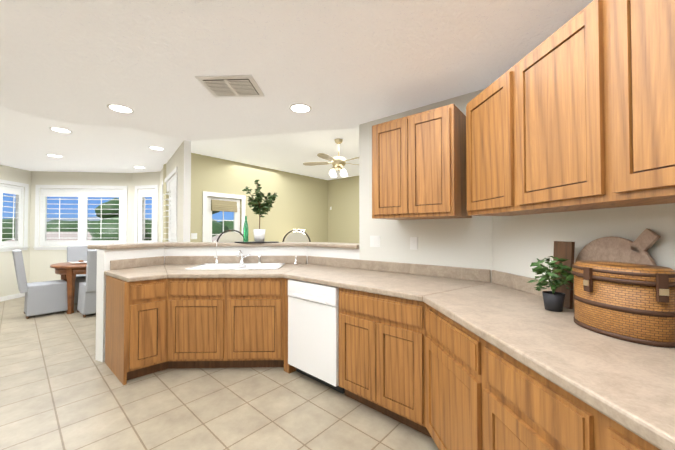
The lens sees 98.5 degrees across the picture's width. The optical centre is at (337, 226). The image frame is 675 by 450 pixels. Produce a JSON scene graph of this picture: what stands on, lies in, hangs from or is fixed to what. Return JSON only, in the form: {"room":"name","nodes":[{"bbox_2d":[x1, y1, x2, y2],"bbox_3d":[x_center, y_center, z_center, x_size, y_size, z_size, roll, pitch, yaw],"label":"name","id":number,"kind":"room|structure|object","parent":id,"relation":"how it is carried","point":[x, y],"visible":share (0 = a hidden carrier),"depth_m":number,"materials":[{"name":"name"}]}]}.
{"room":"kitchen","nodes":[
{"label":"kitchen","id":0,"kind":"room"},
{"bbox_2d":[0,141,183,296],"bbox_3d":[-5.095,0.055,1.567,6.552,2.560,9.340,0,-1,-5],"label":"wall","id":1,"kind":"structure","parent":0,"point":[37,263],"depth_m":6.01,"materials":[{"name":"beige paint"}]},
{"bbox_2d":[0,293,24,301],"bbox_3d":[-6.303,1.361,5.599,0.013,0.085,0.690,0,-1,-5],"label":"baseboard","id":2,"kind":"structure","parent":1,"relation":"attached to","point":[10,297],"depth_m":5.61,"materials":[{"name":"white"}]},
{"bbox_2d":[0,179,28,251],"bbox_3d":[-6.350,-0.202,5.613,0.177,1.350,0.660,0,-1,-5],"label":"window shutter","id":3,"kind":"object","parent":1,"relation":"attached to","point":[21,197],"visible":1,"depth_m":5.77,"materials":[{"name":"white wood"}]},
{"bbox_2d":[33,185,126,249],"bbox_3d":[-5.362,-0.193,6.138,1.800,1.350,0.177,0,-1,-5],"label":"window shutter","id":4,"kind":"object","parent":1,"relation":"attached to","point":[82,193],"visible":0.92,"depth_m":6.10,"materials":[{"name":"white wood"}]},
{"bbox_2d":[134,185,157,242],"bbox_3d":[-3.998,-0.193,6.140,0.610,1.350,0.177,0,-1,14],"label":"window shutter","id":5,"kind":"object","parent":1,"relation":"attached to","point":[142,192],"visible":0.69,"depth_m":6.12,"materials":[{"name":"white wood"}]},
{"bbox_2d":[161,167,177,241],"bbox_3d":[-2.910,-0.211,5.038,0.122,1.350,1.760,1,-1,-38],"label":"window shutter","id":6,"kind":"object","parent":1,"relation":"attached to","point":[171,183],"visible":0.48,"depth_m":4.86,"materials":[{"name":"white wood"}]},
{"bbox_2d":[0,106,183,172],"bbox_3d":[-3.954,-1.369,1.646,8.793,0.290,9.440,0,-1,-5],"label":"ceiling","id":7,"kind":"structure","parent":0,"point":[28,142],"depth_m":4.33,"materials":[{"name":"white paint"}]},
{"bbox_2d":[46,154,62,157],"bbox_3d":[-4.664,-1.167,4.791,0.207,0.005,0.207,0,-1,-14],"label":"recessed light","id":8,"kind":"object","parent":7,"relation":"in","point":[51,155],"depth_m":4.77,"materials":[{"name":"white"}]},
{"bbox_2d":[49,127,71,132],"bbox_3d":[-3.407,-1.188,3.582,0.207,0.005,0.207,-1,-1,40],"label":"recessed light","id":9,"kind":"object","parent":7,"relation":"in","point":[61,130],"depth_m":3.57,"materials":[{"name":"white"}]},
{"bbox_2d":[148,146,163,149],"bbox_3d":[-2.716,-1.175,4.358,0.207,0.005,0.207,0,-1,-14],"label":"recessed light","id":10,"kind":"object","parent":7,"relation":"in","point":[150,147],"depth_m":4.36,"materials":[{"name":"white"}]},
{"bbox_2d":[183,140,190,241],"bbox_3d":[-2.058,0.096,3.970,0.085,2.560,0.020,1,-1,-38],"label":"wall","id":11,"kind":"structure","parent":0,"point":[187,195],"depth_m":3.97,"materials":[{"name":"white paint"}]},
{"bbox_2d":[0,296,438,449],"bbox_3d":[-2.378,1.429,4.135,13.200,0.100,15.000,0,-1,-5],"label":"floor","id":12,"kind":"structure","parent":0,"point":[61,388],"depth_m":2.17,"materials":[{"name":"tile"}]},
{"bbox_2d":[12,249,67,318],"bbox_3d":[-4.706,0.872,4.617,0.458,1.030,0.618,-1,-1,40],"label":"dining chair","id":13,"kind":"object","parent":12,"relation":"on","point":[45,297],"visible":0.92,"depth_m":4.47,"materials":[{"name":"grey fabric"}]},
{"bbox_2d":[50,261,86,313],"bbox_3d":[-4.313,1.012,5.088,1.040,0.766,1.040,0,-1,-5],"label":"dining table","id":14,"kind":"object","parent":12,"relation":"on","point":[68,272],"visible":0.31,"depth_m":4.64,"materials":[{"name":"brown wood"}]},
{"bbox_2d":[70,260,86,263],"bbox_3d":[-4.382,0.597,4.968,0.300,0.055,0.300,0,-1,-5],"label":"plate","id":15,"kind":"object","parent":14,"relation":"on","point":[81,261],"visible":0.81,"depth_m":4.95,"materials":[{"name":"white ceramic"}]},
{"bbox_2d":[67,246,94,302],"bbox_3d":[-4.786,0.886,5.483,0.618,1.030,0.458,-1,-1,40],"label":"dining chair","id":16,"kind":"object","parent":12,"relation":"on","point":[75,253],"visible":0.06,"depth_m":5.52,"materials":[{"name":"grey fabric"}]},
{"bbox_2d":[77,250,96,316],"bbox_3d":[-3.840,0.873,4.697,0.618,1.030,0.458,-1,-1,40],"label":"dining chair","id":17,"kind":"object","parent":12,"relation":"on","point":[86,304],"visible":0.35,"depth_m":4.44,"materials":[{"name":"grey fabric"}]},
{"bbox_2d":[105,279,136,384],"bbox_3d":[-2.030,0.918,2.707,0.545,0.872,0.488,0,-1,-5],"label":"base cabinet","id":18,"kind":"object","parent":12,"relation":"on","point":[121,296],"depth_m":2.54,"materials":[{"name":"brown wood"}]},
{"bbox_2d":[106,275,188,376],"bbox_3d":[-1.907,0.920,2.817,0.617,0.872,0.663,0,-1,-5],"label":"base cabinet","id":19,"kind":"object","parent":12,"relation":"on","point":[162,304],"depth_m":2.67,"materials":[{"name":"brown wood"}]},
{"bbox_2d":[104,256,674,449],"bbox_3d":[-0.381,0.373,0.544,3.480,0.139,6.246,0,-1,-5],"label":"countertop","id":20,"kind":"structure","parent":19,"relation":"on","point":[628,385],"depth_m":1.30,"materials":[{"name":"laminate"}]},
{"bbox_2d":[214,241,217,262],"bbox_3d":[-1.450,0.300,3.441,0.046,0.275,0.102,0,-1,-5],"label":"filter faucet","id":21,"kind":"object","parent":20,"relation":"on","point":[216,257],"visible":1,"depth_m":3.47,"materials":[{"name":"white metal"}]},
{"bbox_2d":[185,263,284,269],"bbox_3d":[-1.100,0.545,3.253,0.950,0.220,0.517,0,-1,-2],"label":"sink","id":22,"kind":"object","parent":20,"relation":"in","point":[239,266],"visible":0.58,"depth_m":3.42,"materials":[{"name":"white ceramic"}]},
{"bbox_2d":[237,250,249,263],"bbox_3d":[-1.103,0.357,3.418,0.130,0.161,0.195,0,-1,-5],"label":"faucet","id":23,"kind":"object","parent":20,"relation":"on","point":[242,257],"visible":0.96,"depth_m":3.47,"materials":[{"name":"silver metal"}]},
{"bbox_2d":[527,256,573,311],"bbox_3d":[1.080,0.282,1.465,0.208,0.270,0.245,0,-1,-5],"label":"potted plant","id":24,"kind":"object","parent":20,"relation":"on","point":[553,300],"visible":0.98,"depth_m":1.44,"materials":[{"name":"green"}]},
{"bbox_2d":[553,241,574,308],"bbox_3d":[1.188,0.248,1.532,0.034,0.340,0.110,0,-1,-5],"label":"cutting board","id":25,"kind":"object","parent":20,"relation":"on","point":[564,249],"visible":0.5,"depth_m":1.50,"materials":[{"name":"brown wood"}]},
{"bbox_2d":[575,228,660,265],"bbox_3d":[1.259,0.212,1.338,0.046,0.405,0.370,0,-1,-5],"label":"cutting board","id":26,"kind":"object","parent":20,"relation":"on","point":[615,249],"visible":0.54,"depth_m":1.29,"materials":[{"name":"brown wood"}]},
{"bbox_2d":[572,261,674,347],"bbox_3d":[1.115,0.278,1.148,0.256,0.268,0.357,0,-1,-5],"label":"basket","id":27,"kind":"object","parent":20,"relation":"on","point":[633,302],"visible":1,"depth_m":1.05,"materials":[{"name":"wicker"}]},
{"bbox_2d":[217,229,242,241],"bbox_3d":[-1.521,0.706,4.002,0.462,1.342,0.476,0,-1,-5],"label":"bar stool","id":28,"kind":"object","parent":12,"relation":"on","point":[231,237],"visible":0.25,"depth_m":4.22,"materials":[{"name":"beige fabric"}]},
{"bbox_2d":[281,278,295,373],"bbox_3d":[-0.275,0.922,2.936,0.496,0.872,0.468,0,-1,-5],"label":"base cabinet","id":29,"kind":"object","parent":12,"relation":"on","point":[288,368],"depth_m":2.73,"materials":[{"name":"brown wood"}]},
{"bbox_2d":[282,229,310,241],"bbox_3d":[-0.585,0.708,4.089,0.462,1.342,0.476,0,-1,-5],"label":"bar stool","id":30,"kind":"object","parent":12,"relation":"on","point":[296,237],"visible":0.33,"depth_m":4.31,"materials":[{"name":"beige fabric"}]},
{"bbox_2d":[288,279,344,393],"bbox_3d":[-0.041,0.918,2.680,0.592,0.864,0.608,-1,-1,42],"label":"dishwasher","id":31,"kind":"object","parent":12,"relation":"on","point":[313,331],"visible":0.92,"depth_m":2.43,"materials":[{"name":"white metal"}]},
{"bbox_2d":[339,288,412,427],"bbox_3d":[0.480,0.911,2.260,0.936,0.872,0.943,0,-1,-5],"label":"base cabinet","id":32,"kind":"object","parent":12,"relation":"on","point":[376,330],"depth_m":2.02,"materials":[{"name":"brown wood"}]},
{"bbox_2d":[413,300,480,449],"bbox_3d":[0.871,0.899,1.550,0.728,0.872,0.658,0,-1,-5],"label":"base cabinet","id":33,"kind":"object","parent":12,"relation":"on","point":[443,381],"depth_m":1.53,"materials":[{"name":"brown wood"}]},
{"bbox_2d":[473,333,584,449],"bbox_3d":[0.948,0.889,0.981,0.679,0.872,0.490,0,-1,-5],"label":"base cabinet","id":34,"kind":"object","parent":12,"relation":"on","point":[518,408],"depth_m":0.97,"materials":[{"name":"brown wood"}]},
{"bbox_2d":[585,403,659,449],"bbox_3d":[0.993,0.881,0.493,0.679,0.872,0.490,0,-1,-5],"label":"base cabinet","id":35,"kind":"object","parent":12,"relation":"on","point":[602,432],"depth_m":0.70,"materials":[{"name":"brown wood"}]},
{"bbox_2d":[95,246,358,361],"bbox_3d":[-1.104,0.802,3.341,2.781,1.125,0.784,0,-1,-5],"label":"wall","id":36,"kind":"structure","parent":0,"point":[105,257],"depth_m":3.30,"materials":[{"name":"white paint"}]},
{"bbox_2d":[87,242,358,249],"bbox_3d":[-1.127,0.218,3.430,3.057,0.043,0.999,0,-1,-5],"label":"half wall cap","id":37,"kind":"object","parent":36,"relation":"on","point":[222,244],"visible":0.88,"depth_m":3.49,"materials":[{"name":"laminate"}]},
{"bbox_2d":[235,241,278,242],"bbox_3d":[-1.002,0.192,3.615,0.540,0.012,0.250,0,-1,-5],"label":"tray","id":38,"kind":"object","parent":37,"relation":"on","point":[258,242],"visible":0.92,"depth_m":3.54,"materials":[{"name":"grey"}]},
{"bbox_2d":[243,216,248,241],"bbox_3d":[-1.137,0.026,3.605,0.064,0.315,0.064,0,-1,-5],"label":"bottle","id":39,"kind":"object","parent":38,"relation":"on","point":[245,232],"visible":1,"depth_m":3.58,"materials":[{"name":"green glass"}]},
{"bbox_2d":[242,180,277,241],"bbox_3d":[-0.961,-0.194,3.624,0.436,0.755,0.283,0,-1,-5],"label":"potted plant","id":40,"kind":"object","parent":38,"relation":"on","point":[264,207],"visible":1,"depth_m":3.59,"materials":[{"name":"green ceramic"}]},
{"bbox_2d":[163,153,358,242],"bbox_3d":[0.322,-0.044,4.308,6.907,2.850,9.278,0,-1,-5],"label":"wall","id":41,"kind":"structure","parent":0,"point":[305,203],"depth_m":7.38,"materials":[{"name":"beige paint"}]},
{"bbox_2d":[191,233,196,238],"bbox_3d":[-2.809,0.185,5.694,0.010,0.115,0.115,-1,-1,40],"label":"switch plate","id":42,"kind":"object","parent":41,"relation":"attached to","point":[193,235],"visible":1,"depth_m":5.69,"materials":[{"name":"white plastic"}]},
{"bbox_2d":[207,197,239,241],"bbox_3d":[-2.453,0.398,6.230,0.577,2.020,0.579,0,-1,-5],"label":"patio door","id":43,"kind":"structure","parent":41,"relation":"in","point":[236,220],"depth_m":6.13,"materials":[{"name":"white wood"}]},
{"bbox_2d":[211,200,236,211],"bbox_3d":[-2.413,-0.442,6.213,0.058,0.230,0.572,-1,-1,40],"label":"roman shade","id":44,"kind":"object","parent":43,"relation":"attached to","point":[222,205],"visible":1,"depth_m":6.19,"materials":[{"name":"beige fabric"}]},
{"bbox_2d":[202,191,245,241],"bbox_3d":[-2.392,0.353,6.183,0.016,2.120,0.960,-1,-1,40],"label":"door frame","id":45,"kind":"structure","parent":41,"relation":"attached to","point":[204,225],"depth_m":5.96,"materials":[{"name":"white wood"}]},
{"bbox_2d":[191,128,358,179],"bbox_3d":[0.036,-1.485,6.316,8.000,0.100,8.200,0,-1,-5],"label":"ceiling","id":46,"kind":"structure","parent":0,"point":[290,152],"depth_m":5.53,"materials":[{"name":"white paint"}]},
{"bbox_2d":[303,138,358,176],"bbox_3d":[0.007,-1.158,4.923,1.198,0.599,1.155,0,-1,-5],"label":"ceiling fan","id":47,"kind":"object","parent":46,"relation":"hanging from","point":[338,163],"visible":0.98,"depth_m":4.81,"materials":[{"name":"gold metal"}]},
{"bbox_2d":[0,0,592,140],"bbox_3d":[-0.686,-1.218,0.484,4.351,0.170,6.531,0,-1,-5],"label":"ceiling","id":48,"kind":"structure","parent":0,"point":[342,64],"depth_m":1.90,"materials":[{"name":"paint"}]},
{"bbox_2d":[106,104,133,113],"bbox_3d":[-2.010,-1.093,2.695,0.207,0.005,0.207,0,-1,-14],"label":"recessed light","id":49,"kind":"object","parent":48,"relation":"in","point":[116,107],"depth_m":2.69,"materials":[{"name":"white"}]},
{"bbox_2d":[195,75,264,97],"bbox_3d":[-0.827,-1.091,2.282,0.420,0.023,0.320,0,-1,3],"label":"ceiling vent","id":50,"kind":"object","parent":48,"relation":"in","point":[221,86],"visible":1,"depth_m":2.25,"materials":[{"name":"silver metal"}]},
{"bbox_2d":[289,103,311,112],"bbox_3d":[-0.342,-1.093,2.688,0.207,0.005,0.207,0,-1,-14],"label":"recessed light","id":51,"kind":"object","parent":48,"relation":"in","point":[300,107],"depth_m":2.68,"materials":[{"name":"white"}]},
{"bbox_2d":[359,88,490,269],"bbox_3d":[0.708,0.129,2.717,0.880,2.450,0.985,0,-1,-5],"label":"wall","id":52,"kind":"structure","parent":0,"point":[454,242],"depth_m":2.65,"materials":[{"name":"white paint"}]},
{"bbox_2d":[370,236,379,246],"bbox_3d":[0.380,0.148,2.950,0.115,0.115,0.010,-1,-1,40],"label":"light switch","id":53,"kind":"object","parent":52,"relation":"attached to","point":[374,241],"visible":1,"depth_m":2.95,"materials":[{"name":"white plastic"}]},
{"bbox_2d":[410,237,417,249],"bbox_3d":[0.703,0.154,2.682,0.070,0.115,0.010,-1,-1,40],"label":"plate","id":54,"kind":"object","parent":52,"relation":"attached to","point":[413,243],"visible":1,"depth_m":2.68,"materials":[{"name":"white plastic"}]},
{"bbox_2d":[372,103,471,219],"bbox_3d":[0.693,-0.466,2.422,0.789,0.790,0.789,0,-1,-5],"label":"upper cabinet","id":55,"kind":"object","parent":52,"relation":"attached to","point":[418,159],"depth_m":2.19,"materials":[{"name":"brown wood"}]},
{"bbox_2d":[491,203,674,286],"bbox_3d":[1.488,0.082,-0.068,0.120,2.450,4.875,0,-1,-5],"label":"wall","id":56,"kind":"structure","parent":0,"point":[517,244],"depth_m":1.59,"materials":[{"name":"white paint"}]},
{"bbox_2d":[464,71,553,215],"bbox_3d":[1.084,-0.476,1.815,0.334,0.790,0.490,0,-1,-5],"label":"upper cabinet","id":57,"kind":"object","parent":56,"relation":"attached to","point":[486,118],"depth_m":1.79,"materials":[{"name":"brown wood"}]},
{"bbox_2d":[508,0,654,211],"bbox_3d":[1.129,-0.484,1.327,0.334,0.790,0.490,0,-1,-5],"label":"upper cabinet","id":58,"kind":"object","parent":56,"relation":"attached to","point":[576,112],"depth_m":1.29,"materials":[{"name":"brown wood"}]},
{"bbox_2d":[596,0,674,203],"bbox_3d":[1.177,-0.493,0.800,0.334,0.790,0.570,0,-1,-5],"label":"upper cabinet","id":59,"kind":"object","parent":56,"relation":"attached to","point":[635,39],"depth_m":0.97,"materials":[{"name":"brown wood"}]},
{"label":"outside","id":60,"kind":"structure","parent":0,"visible":0},
{"bbox_2d":[47,216,151,221],"bbox_3d":[-13.923,-2.879,48.276,504.320,16.003,427.125,0,-1,-5],"label":"hills","id":61,"kind":"structure","parent":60,"point":[48,220],"depth_m":195.91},
{"bbox_3d":[-19.037,3.953,58.297,210.000,3.080,200.000,0,-1,-5],"label":"ground","id":62,"kind":"structure","parent":0,"visible":0},
{"bbox_2d":[1,198,233,245],"bbox_3d":[-12.999,-0.174,20.835,71.916,9.668,60.644,0,-1,-5],"label":"trees","id":63,"kind":"object","parent":62,"relation":"on","point":[94,234],"visible":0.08,"depth_m":26.21,"materials":[{"name":"green plant"}]}
]}

